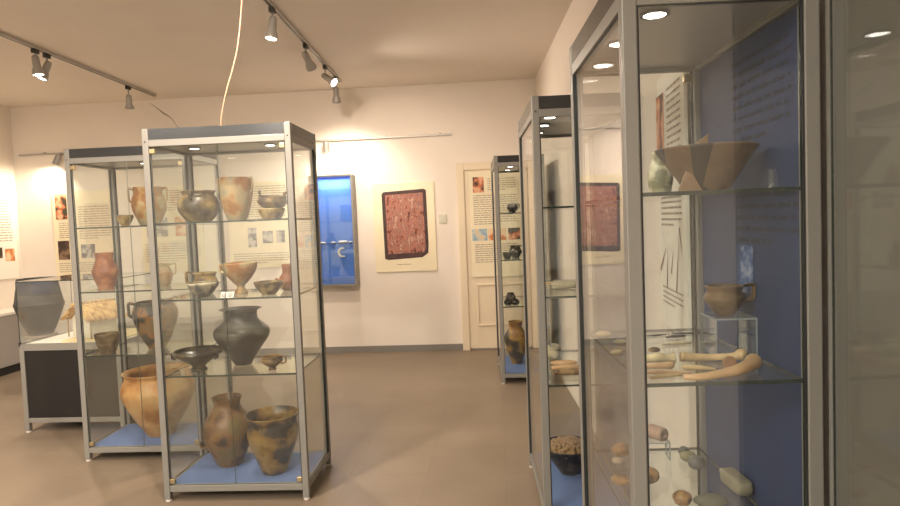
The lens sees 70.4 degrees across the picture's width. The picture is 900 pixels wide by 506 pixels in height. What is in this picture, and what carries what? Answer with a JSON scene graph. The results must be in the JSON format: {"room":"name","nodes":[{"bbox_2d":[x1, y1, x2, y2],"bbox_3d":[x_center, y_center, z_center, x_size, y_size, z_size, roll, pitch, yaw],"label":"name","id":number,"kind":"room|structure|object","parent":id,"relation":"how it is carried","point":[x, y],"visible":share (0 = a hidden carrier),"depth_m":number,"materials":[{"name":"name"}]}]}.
{"room":"museum","nodes":[
{"label":"museum","id":0,"kind":"room"},
{"bbox_2d":[0,105,21,308],"bbox_3d":[-5.482,0.055,2.659,0.150,2.965,9.690,-2,3,4],"label":"wall","id":1,"kind":"structure","parent":0,"point":[7,174],"depth_m":7.33,"materials":[{"name":"paint"}]},
{"bbox_2d":[0,197,18,279],"bbox_3d":[-5.077,-0.158,7.032,0.014,0.930,0.780,-2,3,4],"label":"poster","id":2,"kind":"object","parent":1,"relation":"attached to","point":[9,265],"visible":1,"depth_m":7.29,"materials":[{"name":"white paper"}]},
{"bbox_2d":[10,78,534,349],"bbox_3d":[-1.670,-0.333,7.294,7.200,2.965,0.160,-2,3,4],"label":"wall","id":3,"kind":"structure","parent":0,"point":[482,118],"depth_m":7.21,"materials":[{"name":"paint"}]},
{"bbox_2d":[51,190,113,275],"bbox_3d":[-4.247,-0.230,7.410,0.740,0.980,0.014,-2,3,4],"label":"poster","id":4,"kind":"object","parent":3,"relation":"attached to","point":[93,208],"visible":0.8,"depth_m":7.40,"materials":[{"name":"beige paper"}]},
{"bbox_2d":[54,194,67,219],"bbox_3d":[-4.519,-0.535,7.406,0.140,0.290,0.001,-2,3,4],"label":"picture","id":5,"kind":"object","parent":4,"relation":"attached to","point":[60,199],"depth_m":7.41},
{"bbox_2d":[58,241,69,259],"bbox_3d":[-4.499,-0.031,7.432,0.140,0.220,0.001,-2,3,4],"label":"picture","id":6,"kind":"object","parent":4,"relation":"attached to","point":[63,246],"depth_m":7.43},
{"bbox_2d":[81,244,94,257],"bbox_3d":[-4.204,-0.022,7.411,0.170,0.160,0.001,-2,3,4],"label":"picture","id":7,"kind":"object","parent":4,"relation":"attached to","point":[87,250],"depth_m":7.41},
{"bbox_2d":[141,184,205,271],"bbox_3d":[-3.191,-0.283,7.329,0.740,0.980,0.014,-2,3,4],"label":"poster","id":8,"kind":"object","parent":3,"relation":"attached to","point":[171,240],"visible":0.48,"depth_m":7.33,"materials":[{"name":"beige paper"}]},
{"bbox_2d":[147,217,167,236],"bbox_3d":[-3.367,-0.296,7.334,0.250,0.220,0.001,-2,3,4],"label":"picture","id":9,"kind":"object","parent":8,"relation":"attached to","point":[161,231],"depth_m":7.33},
{"bbox_2d":[175,217,197,235],"bbox_3d":[-3.023,-0.308,7.309,0.260,0.220,0.001,-2,3,4],"label":"picture","id":10,"kind":"object","parent":8,"relation":"attached to","point":[180,230],"depth_m":7.31},
{"bbox_2d":[19,133,450,155],"bbox_3d":[-2.495,-1.226,7.221,5.030,0.030,0.030,-2,3,4],"label":"track","id":11,"kind":"object","parent":3,"relation":"attached to","point":[439,134],"visible":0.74,"depth_m":7.09,"materials":[{"name":"grey"}]},
{"bbox_2d":[229,180,289,267],"bbox_3d":[-2.155,-0.319,7.251,0.740,0.980,0.014,-2,3,4],"label":"poster","id":12,"kind":"object","parent":3,"relation":"attached to","point":[266,243],"visible":0.45,"depth_m":7.25,"materials":[{"name":"beige paper"}]},
{"bbox_2d":[248,228,256,246],"bbox_3d":[-2.249,-0.176,7.259,0.100,0.220,0.001,-2,3,4],"label":"picture","id":13,"kind":"object","parent":12,"relation":"attached to","point":[252,236],"depth_m":7.26},
{"bbox_2d":[308,174,359,286],"bbox_3d":[-1.290,-0.251,7.113,0.490,1.230,0.170,-2,3,4],"label":"display case","id":14,"kind":"object","parent":3,"relation":"attached to","point":[336,192],"depth_m":7.17,"materials":[{"name":"blue"}]},
{"bbox_2d":[322,276,354,283],"bbox_3d":[-1.267,0.302,7.152,0.430,0.060,0.128,-2,3,4],"label":"shelf","id":15,"kind":"object","parent":14,"relation":"attached to","point":[326,279],"depth_m":7.09,"materials":[{"name":"blue"}]},
{"bbox_2d":[257,344,462,354],"bbox_3d":[-2.418,1.144,7.353,5.153,0.070,0.012,-2,3,4],"label":"baseboard","id":16,"kind":"structure","parent":3,"relation":"attached to","point":[429,347],"depth_m":7.24,"materials":[{"name":"grey"}]},
{"bbox_2d":[372,182,436,271],"bbox_3d":[-0.507,-0.287,7.131,0.690,0.990,0.017,-2,3,4],"label":"art print","id":17,"kind":"object","parent":3,"relation":"attached to","point":[404,213],"visible":1,"depth_m":7.12,"materials":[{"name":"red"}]},
{"bbox_2d":[385,192,425,253],"bbox_3d":[-0.498,-0.330,7.120,0.433,0.675,0.001,-2,3,4],"label":"painting","id":18,"kind":"object","parent":17,"relation":"attached to","point":[404,212],"depth_m":7.12},
{"bbox_2d":[456,162,524,350],"bbox_3d":[0.543,0.036,7.056,0.870,2.080,0.050,-2,3,4],"label":"door","id":19,"kind":"structure","parent":3,"relation":"in","point":[478,302],"depth_m":7.08,"materials":[{"name":"beige paint"}]},
{"bbox_2d":[469,171,522,276],"bbox_3d":[0.507,-0.322,7.021,0.560,1.160,0.012,-2,3,4],"label":"poster","id":20,"kind":"object","parent":19,"relation":"attached to","point":[480,191],"visible":0.65,"depth_m":7.02,"materials":[{"name":"beige paper"}]},
{"bbox_2d":[473,177,483,192],"bbox_3d":[0.310,-0.749,7.006,0.120,0.170,0.001,-2,3,4],"label":"picture","id":21,"kind":"object","parent":20,"relation":"attached to","point":[478,182],"depth_m":7.01},
{"bbox_2d":[472,229,487,240],"bbox_3d":[0.327,-0.200,7.034,0.170,0.130,0.001,-2,3,4],"label":"picture","id":22,"kind":"object","parent":20,"relation":"attached to","point":[477,234],"depth_m":7.03},
{"bbox_2d":[508,227,519,239],"bbox_3d":[0.706,-0.213,7.006,0.130,0.130,0.001,-2,3,4],"label":"picture","id":23,"kind":"object","parent":20,"relation":"attached to","point":[513,233],"depth_m":7.01},
{"bbox_2d":[0,0,572,106],"bbox_3d":[-2.089,-1.597,2.321,7.200,0.100,10.090,-2,3,4],"label":"ceiling","id":24,"kind":"structure","parent":0,"point":[168,49],"depth_m":5.27,"materials":[{"name":"paint"}]},
{"bbox_2d":[0,31,155,96],"bbox_3d":[-3.316,-1.560,3.780,0.040,0.027,6.420,-2,3,2],"label":"track","id":25,"kind":"object","parent":24,"relation":"attached to","point":[2,34],"visible":1,"depth_m":5.50,"materials":[{"name":"grey"}]},
{"bbox_2d":[30,48,44,75],"bbox_3d":[-3.268,-1.510,5.054,0.087,0.208,0.087,-2,3,4],"label":"track spotlight","id":26,"kind":"object","parent":25,"relation":"attached to","point":[37,70],"visible":1,"depth_m":5.03,"materials":[{"name":"black plastic"}]},
{"bbox_2d":[36,53,51,80],"bbox_3d":[-3.301,-1.508,5.172,0.110,0.221,0.099,-2,3,4],"label":"track spotlight","id":27,"kind":"object","parent":25,"relation":"attached to","point":[47,64],"visible":0.88,"depth_m":5.17,"materials":[{"name":"black plastic"}]},
{"bbox_2d":[220,0,242,124],"bbox_3d":[-1.192,-1.160,3.494,0.187,0.962,0.019,-2,3,4],"label":"power cable","id":28,"kind":"object","parent":24,"relation":"hanging from","point":[241,0],"visible":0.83,"depth_m":3.49,"materials":[{"name":"beige plastic"}]},
{"bbox_2d":[263,0,341,81],"bbox_3d":[-1.225,-1.632,3.542,0.040,0.023,6.259,-2,3,2],"label":"track","id":29,"kind":"object","parent":24,"relation":"attached to","point":[279,13],"visible":1,"depth_m":4.99,"materials":[{"name":"grey"}]},
{"bbox_2d":[265,6,277,41],"bbox_3d":[-1.215,-1.550,4.312,0.087,0.219,0.087,-2,3,4],"label":"track spotlight","id":30,"kind":"object","parent":29,"relation":"attached to","point":[271,34],"visible":1,"depth_m":4.29,"materials":[{"name":"black plastic"}]},
{"bbox_2d":[302,43,316,71],"bbox_3d":[-1.171,-1.605,5.259,0.087,0.212,0.149,0,3,31],"label":"track spotlight","id":31,"kind":"object","parent":29,"relation":"attached to","point":[310,65],"visible":1,"depth_m":5.23,"materials":[{"name":"black plastic"}]},
{"bbox_2d":[321,65,337,86],"bbox_3d":[-1.121,-1.643,5.927,0.162,0.207,0.087,0,3,32],"label":"track spotlight","id":32,"kind":"object","parent":29,"relation":"attached to","point":[332,81],"visible":1,"depth_m":5.91,"materials":[{"name":"black plastic"}]},
{"bbox_2d":[0,349,596,505],"bbox_3d":[-1.969,1.462,2.478,7.200,0.100,10.090,-2,3,4],"label":"floor","id":33,"kind":"structure","parent":0,"point":[408,428],"depth_m":4.30,"materials":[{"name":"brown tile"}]},
{"bbox_2d":[0,307,27,376],"bbox_3d":[-4.901,0.992,6.458,0.347,0.660,2.080,-2,3,4],"label":"counter","id":34,"kind":"object","parent":33,"relation":"on","point":[9,333],"depth_m":6.85,"materials":[{"name":"white"}]},
{"bbox_2d":[0,307,15,316],"bbox_3d":[-4.913,0.677,6.442,0.347,0.030,2.080,-2,3,4],"label":"countertop","id":35,"kind":"structure","parent":34,"relation":"on","point":[7,311],"depth_m":6.89,"materials":[{"name":"white"}]},
{"bbox_2d":[15,272,165,432],"bbox_3d":[-2.778,0.747,5.004,0.783,1.132,0.624,-2,3,4],"label":"case","id":36,"kind":"object","parent":33,"relation":"on","point":[49,366],"visible":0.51,"depth_m":4.72,"materials":[{"name":"grey metal"}]},
{"bbox_2d":[13,276,64,335],"bbox_3d":[-3.770,0.488,5.855,0.406,0.518,0.404,-2,3,4],"label":"urn","id":37,"kind":"object","parent":36,"relation":"on","point":[40,304],"visible":0.86,"depth_m":5.73,"materials":[{"name":"grey ceramic"}]},
{"bbox_2d":[60,298,127,338],"bbox_3d":[-2.760,0.503,4.949,0.393,0.271,0.340,-1,3,31],"label":"model","id":38,"kind":"object","parent":36,"relation":"on","point":[99,316],"visible":0.79,"depth_m":4.88},
{"bbox_2d":[62,328,138,341],"bbox_3d":[-2.657,0.638,4.989,0.430,0.012,0.520,-2,3,4],"label":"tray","id":39,"kind":"object","parent":36,"relation":"on","point":[130,332],"depth_m":4.88,"materials":[{"name":"white"}]},
{"bbox_2d":[63,146,232,461],"bbox_3d":[-1.979,0.318,4.279,0.795,2.000,0.504,-2,3,3],"label":"display cabinet","id":40,"kind":"object","parent":33,"relation":"on","point":[130,437],"visible":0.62,"depth_m":4.09,"materials":[{"name":"grey metal"}]},
{"bbox_2d":[91,252,118,289],"bbox_3d":[-2.284,0.117,4.224,0.161,0.242,0.162,-2,3,1],"label":"jar","id":41,"kind":"object","parent":40,"relation":"on","point":[105,271],"visible":1,"depth_m":4.17,"materials":[{"name":"red ceramic"}]},
{"bbox_2d":[94,331,119,353],"bbox_3d":[-2.238,0.587,4.167,0.149,0.129,0.149,-2,3,4],"label":"beaker","id":42,"kind":"object","parent":40,"relation":"on","point":[106,342],"visible":1,"depth_m":4.12,"materials":[{"name":"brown ceramic"}]},
{"bbox_2d":[116,215,133,225],"bbox_3d":[-2.108,-0.211,4.138,0.104,0.072,0.104,-2,3,4],"label":"bowl","id":43,"kind":"object","parent":40,"relation":"on","point":[123,220],"visible":0.98,"depth_m":4.10,"materials":[{"name":"yellow ceramic"}]},
{"bbox_2d":[76,224,212,228],"bbox_3d":[-1.998,-0.180,4.253,0.724,0.009,0.465,-2,3,3],"label":"shelf","id":44,"kind":"object","parent":40,"relation":"attached to","point":[115,226],"depth_m":4.03,"materials":[{"name":"clear glass"}]},
{"bbox_2d":[127,186,167,224],"bbox_3d":[-2.004,-0.311,4.247,0.216,0.254,0.216,-1,3,27],"label":"pot","id":45,"kind":"object","parent":40,"relation":"on","point":[138,201],"visible":0.77,"depth_m":4.18,"materials":[{"name":"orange ceramic"}]},
{"bbox_2d":[85,339,216,356],"bbox_3d":[-1.966,0.638,4.295,0.724,0.009,0.465,-2,3,3],"label":"shelf","id":46,"kind":"object","parent":40,"relation":"attached to","point":[123,342],"depth_m":4.32,"materials":[{"name":"clear glass"}]},
{"bbox_2d":[81,281,220,293],"bbox_3d":[-1.982,0.229,4.274,0.724,0.009,0.465,-2,3,3],"label":"shelf","id":47,"kind":"object","parent":40,"relation":"attached to","point":[119,287],"depth_m":4.15,"materials":[{"name":"clear glass"}]},
{"bbox_2d":[126,299,177,348],"bbox_3d":[-1.970,0.474,4.272,0.286,0.321,0.285,-1,3,21],"label":"jar","id":48,"kind":"object","parent":40,"relation":"on","point":[144,309],"visible":0.76,"depth_m":4.18,"materials":[{"name":"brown ceramic"}]},
{"bbox_2d":[120,363,194,437],"bbox_3d":[-1.970,1.007,4.315,0.470,0.438,0.466,-1,3,21],"label":"pot","id":49,"kind":"object","parent":40,"relation":"on","point":[180,391],"visible":0.82,"depth_m":4.17,"materials":[{"name":"orange ceramic"}]},
{"bbox_2d":[159,262,176,285],"bbox_3d":[-1.917,0.143,4.291,0.126,0.154,0.105,0,3,33],"label":"jug","id":50,"kind":"object","parent":40,"relation":"on","point":[165,272],"visible":0.82,"depth_m":4.26,"materials":[{"name":"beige ceramic"}]},
{"bbox_2d":[117,316,224,362],"bbox_3d":[-3.139,0.986,7.165,1.240,0.460,0.445,-2,3,4],"label":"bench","id":51,"kind":"object","parent":33,"relation":"on","point":[183,328],"visible":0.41,"depth_m":6.95,"materials":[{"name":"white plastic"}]},
{"bbox_2d":[141,122,330,501],"bbox_3d":[-1.170,0.320,3.616,0.795,2.000,0.504,-2,3,3],"label":"display cabinet","id":52,"kind":"object","parent":33,"relation":"on","point":[203,474],"visible":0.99,"depth_m":3.42,"materials":[{"name":"grey metal"}]},
{"bbox_2d":[171,345,222,371],"bbox_3d":[-1.397,0.593,3.544,0.267,0.114,0.268,-2,3,4],"label":"footed bowl","id":53,"kind":"object","parent":52,"relation":"on","point":[197,357],"visible":0.99,"depth_m":3.50,"materials":[{"name":"ceramic"}]},
{"bbox_2d":[177,190,219,221],"bbox_3d":[-1.406,-0.260,3.563,0.224,0.174,0.235,-2,3,4],"label":"pot","id":54,"kind":"object","parent":52,"relation":"on","point":[193,205],"visible":0.94,"depth_m":3.49,"materials":[{"name":"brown ceramic"}]},
{"bbox_2d":[185,271,218,293],"bbox_3d":[-1.409,0.167,3.656,0.165,0.133,0.146,0,4,34],"label":"jug","id":55,"kind":"object","parent":52,"relation":"on","point":[207,275],"visible":0.52,"depth_m":3.61,"materials":[{"name":"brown ceramic"}]},
{"bbox_2d":[187,281,217,297],"bbox_3d":[-1.352,0.200,3.489,0.157,0.080,0.157,-2,3,4],"label":"bowl","id":56,"kind":"object","parent":52,"relation":"on","point":[200,289],"visible":1,"depth_m":3.44,"materials":[{"name":"grey ceramic"}]},
{"bbox_2d":[199,392,248,467],"bbox_3d":[-1.290,1.031,3.710,0.275,0.398,0.276,-1,3,21],"label":"jar","id":57,"kind":"object","parent":52,"relation":"on","point":[218,430],"visible":0.84,"depth_m":3.62,"materials":[{"name":"brown ceramic"}]},
{"bbox_2d":[155,218,312,224],"bbox_3d":[-1.190,-0.177,3.590,0.724,0.009,0.465,-2,3,3],"label":"shelf","id":58,"kind":"object","parent":52,"relation":"attached to","point":[290,221],"depth_m":3.37,"materials":[{"name":"clear glass"}]},
{"bbox_2d":[217,176,253,220],"bbox_3d":[-1.198,-0.302,3.575,0.191,0.241,0.191,-4,3,-24],"label":"beaker","id":59,"kind":"object","parent":52,"relation":"on","point":[236,193],"visible":0.92,"depth_m":3.51,"materials":[{"name":"beige ceramic"}]},
{"bbox_2d":[219,261,256,293],"bbox_3d":[-1.186,0.140,3.608,0.191,0.174,0.191,-4,4,-36],"label":"goblet","id":60,"kind":"object","parent":52,"relation":"on","point":[239,273],"visible":0.96,"depth_m":3.56,"materials":[{"name":"orange ceramic"}]},
{"bbox_2d":[160,287,315,301],"bbox_3d":[-1.173,0.232,3.611,0.724,0.009,0.465,-2,3,3],"label":"shelf","id":61,"kind":"object","parent":52,"relation":"attached to","point":[252,293],"depth_m":3.45,"materials":[{"name":"clear glass"}]},
{"bbox_2d":[213,306,269,365],"bbox_3d":[-1.190,0.476,3.647,0.309,0.320,0.310,-2,3,4],"label":"vase","id":62,"kind":"object","parent":52,"relation":"on","point":[247,333],"visible":0.97,"depth_m":3.56,"materials":[{"name":"grey ceramic"}]},
{"bbox_2d":[165,354,319,377],"bbox_3d":[-1.157,0.641,3.632,0.724,0.009,0.465,-2,3,3],"label":"shelf","id":63,"kind":"object","parent":52,"relation":"attached to","point":[298,375],"depth_m":3.41,"materials":[{"name":"clear glass"}]},
{"bbox_2d":[253,280,283,294],"bbox_3d":[-0.992,0.190,3.489,0.158,0.072,0.160,-4,3,-31],"label":"bowl","id":64,"kind":"object","parent":52,"relation":"on","point":[265,287],"visible":1,"depth_m":3.44,"materials":[{"name":"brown ceramic"}]},
{"bbox_2d":[243,405,298,475],"bbox_3d":[-0.988,1.059,3.570,0.304,0.332,0.304,-2,3,1],"label":"pot","id":65,"kind":"object","parent":52,"relation":"on","point":[272,431],"visible":1,"depth_m":3.48,"materials":[{"name":"ceramic"}]},
{"bbox_2d":[258,208,284,218],"bbox_3d":[-0.975,-0.215,3.486,0.146,0.058,0.146,-2,3,4],"label":"shallow dish","id":66,"kind":"object","parent":52,"relation":"on","point":[265,213],"visible":0.86,"depth_m":3.43,"materials":[{"name":"yellow ceramic"}]},
{"bbox_2d":[257,190,286,207],"bbox_3d":[-0.971,-0.292,3.482,0.162,0.102,0.160,-3,3,-13],"label":"bowl","id":67,"kind":"object","parent":66,"relation":"on","point":[265,201],"visible":0.96,"depth_m":3.42,"materials":[{"name":"brown ceramic"}]},
{"bbox_2d":[261,354,286,369],"bbox_3d":[-0.966,0.597,3.482,0.126,0.077,0.117,-4,3,-29],"label":"cup","id":68,"kind":"object","parent":52,"relation":"on","point":[271,361],"visible":1,"depth_m":3.45,"materials":[{"name":"brown ceramic"}]},
{"bbox_2d":[275,263,291,290],"bbox_3d":[-0.930,0.138,3.663,0.112,0.152,0.112,0,3,32],"label":"jar","id":69,"kind":"object","parent":52,"relation":"on","point":[285,276],"visible":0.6,"depth_m":3.63,"materials":[{"name":"ceramic"}]},
{"bbox_2d":[491,154,550,383],"bbox_3d":[0.644,0.129,5.945,0.436,2.000,0.796,-2,3,2],"label":"display cabinet","id":70,"kind":"object","parent":33,"relation":"on","point":[508,163],"visible":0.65,"depth_m":5.59,"materials":[{"name":"grey metal"}]},
{"bbox_2d":[501,254,521,260],"bbox_3d":[0.641,0.041,5.940,0.365,0.009,0.757,-2,3,2],"label":"shelf","id":71,"kind":"object","parent":70,"relation":"attached to","point":[502,258],"depth_m":5.62,"materials":[{"name":"clear glass"}]},
{"bbox_2d":[503,296,523,307],"bbox_3d":[0.657,0.450,5.961,0.365,0.009,0.757,-2,3,2],"label":"shelf","id":72,"kind":"object","parent":70,"relation":"attached to","point":[503,296],"depth_m":6.19,"materials":[{"name":"clear glass"}]},
{"bbox_2d":[504,320,524,363],"bbox_3d":[0.622,0.838,6.007,0.218,0.397,0.218,-2,3,4],"label":"vase","id":73,"kind":"object","parent":70,"relation":"on","point":[514,337],"visible":0.93,"depth_m":5.94,"materials":[{"name":"brown ceramic"}]},
{"bbox_2d":[518,92,630,505],"bbox_3d":[0.631,0.266,3.290,0.436,2.000,0.796,-2,3,2],"label":"display cabinet","id":74,"kind":"object","parent":33,"relation":"on","point":[543,116],"visible":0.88,"depth_m":3.19,"materials":[{"name":"grey metal"}]},
{"bbox_2d":[551,280,575,288],"bbox_3d":[0.574,0.159,3.211,0.140,0.039,0.083,-2,3,4],"label":"stone","id":75,"kind":"object","parent":74,"relation":"on","point":[559,284],"visible":0.91,"depth_m":3.18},
{"bbox_2d":[554,369,578,374],"bbox_3d":[0.580,0.579,3.101,0.142,0.032,0.032,-2,3,6],"label":"roller","id":76,"kind":"object","parent":74,"relation":"on","point":[561,371],"visible":0.84,"depth_m":3.09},
{"bbox_2d":[550,435,595,475],"bbox_3d":[0.633,1.095,3.398,0.291,0.153,0.290,-2,3,4],"label":"bowl","id":77,"kind":"object","parent":74,"relation":"on","point":[571,466],"visible":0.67,"depth_m":3.31,"materials":[{"name":"ceramic"}]},
{"bbox_2d":[551,435,580,458],"bbox_3d":[0.632,1.044,3.392,0.269,0.134,0.260,-2,3,4],"label":"heap","id":78,"kind":"object","parent":77,"relation":"in","point":[564,444],"visible":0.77,"depth_m":3.34,"materials":[{"name":"food"}]},
{"bbox_2d":[543,204,621,209],"bbox_3d":[0.611,-0.231,3.265,0.365,0.009,0.757,-2,3,2],"label":"shelf","id":79,"kind":"object","parent":74,"relation":"attached to","point":[592,206],"depth_m":3.01,"materials":[{"name":"clear glass"}]},
{"bbox_2d":[545,279,624,298],"bbox_3d":[0.627,0.178,3.286,0.365,0.009,0.757,-2,3,2],"label":"shelf","id":80,"kind":"object","parent":74,"relation":"attached to","point":[596,287],"depth_m":3.09,"materials":[{"name":"clear glass"}]},
{"bbox_2d":[549,349,626,386],"bbox_3d":[0.643,0.587,3.307,0.365,0.009,0.757,-2,3,2],"label":"shelf","id":81,"kind":"object","parent":74,"relation":"attached to","point":[600,352],"depth_m":3.20,"materials":[{"name":"clear glass"}]},
{"bbox_2d":[569,0,823,505],"bbox_3d":[0.624,0.345,1.760,0.423,2.000,0.704,-2,3,2],"label":"display cabinet","id":82,"kind":"object","parent":33,"relation":"on","point":[753,66],"visible":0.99,"depth_m":1.59,"materials":[{"name":"grey metal"}]},
{"bbox_2d":[591,61,613,68],"bbox_3d":[0.465,-0.574,1.947,0.068,0.008,0.068,-2,3,4],"label":"recessed light","id":83,"kind":"object","parent":82,"relation":"on","point":[594,64],"depth_m":1.93,"materials":[{"name":"white glass"}]},
{"bbox_2d":[611,443,628,456],"bbox_3d":[0.549,0.632,2.048,0.062,0.042,0.050,-2,3,4],"label":"lump","id":84,"kind":"object","parent":82,"relation":"on","point":[619,449],"visible":0.93,"depth_m":2.03,"materials":[{"name":"orange stone"}]},
{"bbox_2d":[611,474,628,485],"bbox_3d":[0.488,0.651,1.831,0.050,0.030,0.039,-2,3,4],"label":"lump","id":85,"kind":"object","parent":82,"relation":"on","point":[617,479],"visible":1,"depth_m":1.82,"materials":[{"name":"orange stone"}]},
{"bbox_2d":[649,466,659,483],"bbox_3d":[0.562,0.638,1.832,0.077,0.051,0.060,-2,3,4],"label":"shell stone","id":86,"kind":"object","parent":82,"relation":"on","point":[654,476],"visible":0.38,"depth_m":1.81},
{"bbox_2d":[639,8,669,19],"bbox_3d":[0.471,-0.550,1.467,0.068,0.008,0.068,-2,3,4],"label":"recessed light","id":87,"kind":"object","parent":82,"relation":"on","point":[646,13],"depth_m":1.46,"materials":[{"name":"white glass"}]},
{"bbox_2d":[648,437,670,459],"bbox_3d":[0.658,0.621,2.024,0.070,0.057,0.050,-2,3,4],"label":"acrylic riser","id":88,"kind":"object","parent":82,"relation":"on","point":[668,441],"visible":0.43,"depth_m":2.00,"materials":[{"name":"grey"}]},
{"bbox_2d":[648,424,668,441],"bbox_3d":[0.656,0.569,2.022,0.044,0.044,0.060,-4,3,-28],"label":"weight","id":89,"kind":"object","parent":88,"relation":"on","point":[659,433],"visible":0.91,"depth_m":2.00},
{"bbox_2d":[647,152,672,191],"bbox_3d":[0.611,-0.229,1.856,0.073,0.130,0.073,-2,3,4],"label":"jug","id":90,"kind":"object","parent":82,"relation":"on","point":[659,178],"visible":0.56,"depth_m":1.83,"materials":[{"name":"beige ceramic"}]},
{"bbox_2d":[647,362,674,368],"bbox_3d":[0.511,0.275,1.559,0.075,0.018,0.018,-2,3,9],"label":"bone","id":91,"kind":"object","parent":82,"relation":"on","point":[658,365],"visible":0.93,"depth_m":1.55},
{"bbox_2d":[647,352,675,361],"bbox_3d":[0.514,0.267,1.628,0.120,0.026,0.026,-2,3,7],"label":"bone","id":92,"kind":"object","parent":82,"relation":"on","point":[653,357],"visible":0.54,"depth_m":1.62},
{"bbox_2d":[649,373,682,379],"bbox_3d":[0.498,0.283,1.471,0.084,0.011,0.011,-3,3,-15],"label":"stick","id":93,"kind":"object","parent":82,"relation":"on","point":[663,375],"visible":1,"depth_m":1.47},
{"bbox_2d":[647,370,690,373],"bbox_3d":[0.512,0.280,1.502,0.106,0.011,0.011,-2,3,9],"label":"stick","id":94,"kind":"object","parent":82,"relation":"on","point":[648,371],"visible":0.71,"depth_m":1.50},
{"bbox_2d":[592,447,757,505],"bbox_3d":[0.637,0.669,1.777,0.352,0.009,0.665,-2,3,2],"label":"shelf","id":95,"kind":"object","parent":82,"relation":"attached to","point":[701,451],"depth_m":2.09,"materials":[{"name":"clear glass"}]},
{"bbox_2d":[672,490,691,505],"bbox_3d":[0.615,0.649,1.688,0.049,0.040,0.049,-2,3,4],"label":"stone","id":96,"kind":"object","parent":82,"relation":"on","point":[680,497],"visible":1,"depth_m":1.67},
{"bbox_2d":[678,171,701,190],"bbox_3d":[0.569,-0.170,1.523,0.062,0.052,0.024,-3,3,-5],"label":"shard","id":97,"kind":"object","parent":82,"relation":"on","point":[688,183],"visible":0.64,"depth_m":1.52},
{"bbox_2d":[585,186,799,203],"bbox_3d":[0.605,-0.152,1.735,0.352,0.009,0.665,-2,3,2],"label":"shelf","id":98,"kind":"object","parent":82,"relation":"attached to","point":[697,196],"depth_m":1.43,"materials":[{"name":"clear glass"}]},
{"bbox_2d":[589,328,801,387],"bbox_3d":[0.621,0.274,1.757,0.352,0.009,0.665,-2,3,2],"label":"shelf","id":99,"kind":"object","parent":82,"relation":"attached to","point":[797,379],"depth_m":1.43,"materials":[{"name":"clear glass"}]},
{"bbox_2d":[688,455,705,469],"bbox_3d":[0.744,0.631,1.922,0.051,0.042,0.047,-2,3,4],"label":"pebble","id":100,"kind":"object","parent":82,"relation":"on","point":[696,462],"visible":1,"depth_m":1.91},
{"bbox_2d":[682,364,715,369],"bbox_3d":[0.600,0.275,1.535,0.075,0.013,0.013,-1,3,15],"label":"bone awl","id":101,"kind":"object","parent":82,"relation":"on","point":[685,367],"visible":1,"depth_m":1.53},
{"bbox_2d":[654,134,759,189],"bbox_3d":[0.650,-0.234,1.619,0.250,0.160,0.252,-2,3,4],"label":"bowl","id":102,"kind":"object","parent":82,"relation":"on","point":[714,165],"visible":0.79,"depth_m":1.54,"materials":[{"name":"ceramic"}]},
{"bbox_2d":[693,493,727,505],"bbox_3d":[0.684,0.650,1.674,0.089,0.034,0.046,-2,3,4],"label":"stone","id":103,"kind":"object","parent":82,"relation":"on","point":[708,499],"visible":1,"depth_m":1.66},
{"bbox_2d":[679,349,746,361],"bbox_3d":[0.668,0.260,1.618,0.161,0.033,0.029,-2,3,8],"label":"bone","id":104,"kind":"object","parent":82,"relation":"on","point":[740,354],"visible":0.94,"depth_m":1.62},
{"bbox_2d":[683,354,761,380],"bbox_3d":[0.633,0.262,1.460,0.219,0.040,0.052,-3,3,-22],"label":"bone","id":105,"kind":"object","parent":82,"relation":"on","point":[752,362],"visible":1,"depth_m":1.44},
{"bbox_2d":[700,311,757,354],"bbox_3d":[0.743,0.216,1.702,0.105,0.101,0.120,-2,3,4],"label":"acrylic riser","id":106,"kind":"object","parent":82,"relation":"on","point":[738,312],"visible":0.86,"depth_m":1.66,"materials":[{"name":"grey"}]},
{"bbox_2d":[703,283,755,315],"bbox_3d":[0.736,0.122,1.701,0.118,0.085,0.104,-4,3,-29],"label":"cup","id":107,"kind":"object","parent":106,"relation":"on","point":[724,299],"visible":1,"depth_m":1.67,"materials":[{"name":"orange ceramic"}]},
{"bbox_2d":[719,467,752,495],"bbox_3d":[0.797,0.637,1.781,0.045,0.040,0.127,-2,3,-3],"label":"stone axe","id":108,"kind":"object","parent":82,"relation":"on","point":[738,483],"visible":1,"depth_m":1.75,"materials":[{"name":"stone"}]},
{"bbox_2d":[737,244,752,293],"bbox_3d":[0.805,0.043,1.739,0.001,0.130,0.100,-2,3,2],"label":"picture","id":109,"kind":"object","parent":82,"relation":"attached to","point":[744,252],"depth_m":1.74},
{"bbox_2d":[535,0,829,505],"bbox_3d":[0.935,-0.172,2.176,0.150,2.965,9.708,-2,3,2],"label":"wall","id":110,"kind":"structure","parent":0,"point":[673,409],"depth_m":2.85,"materials":[{"name":"paint"}]},
{"bbox_2d":[656,72,691,341],"bbox_3d":[0.858,-0.204,2.506,0.015,1.000,0.600,-2,3,7],"label":"poster","id":111,"kind":"object","parent":110,"relation":"attached to","point":[671,100],"visible":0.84,"depth_m":2.38,"materials":[{"name":"white paper"}]},
{"bbox_2d":[656,92,663,149],"bbox_3d":[0.856,-0.485,2.622,0.001,0.310,0.220,-2,3,7],"label":"picture","id":112,"kind":"object","parent":111,"relation":"attached to","point":[659,100],"depth_m":2.58},
{"bbox_2d":[660,227,682,290],"bbox_3d":[0.854,0.018,2.467,0.001,0.245,0.396,-2,3,7],"label":"picture","id":113,"kind":"object","parent":111,"relation":"on","point":[679,227],"depth_m":2.44},
{"bbox_2d":[825,0,899,505],"bbox_3d":[0.830,0.068,1.143,0.020,2.600,0.480,-2,3,0],"label":"display cabinet","id":114,"kind":"object","parent":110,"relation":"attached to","point":[863,36],"visible":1,"depth_m":1.28,"materials":[{"name":"grey"}]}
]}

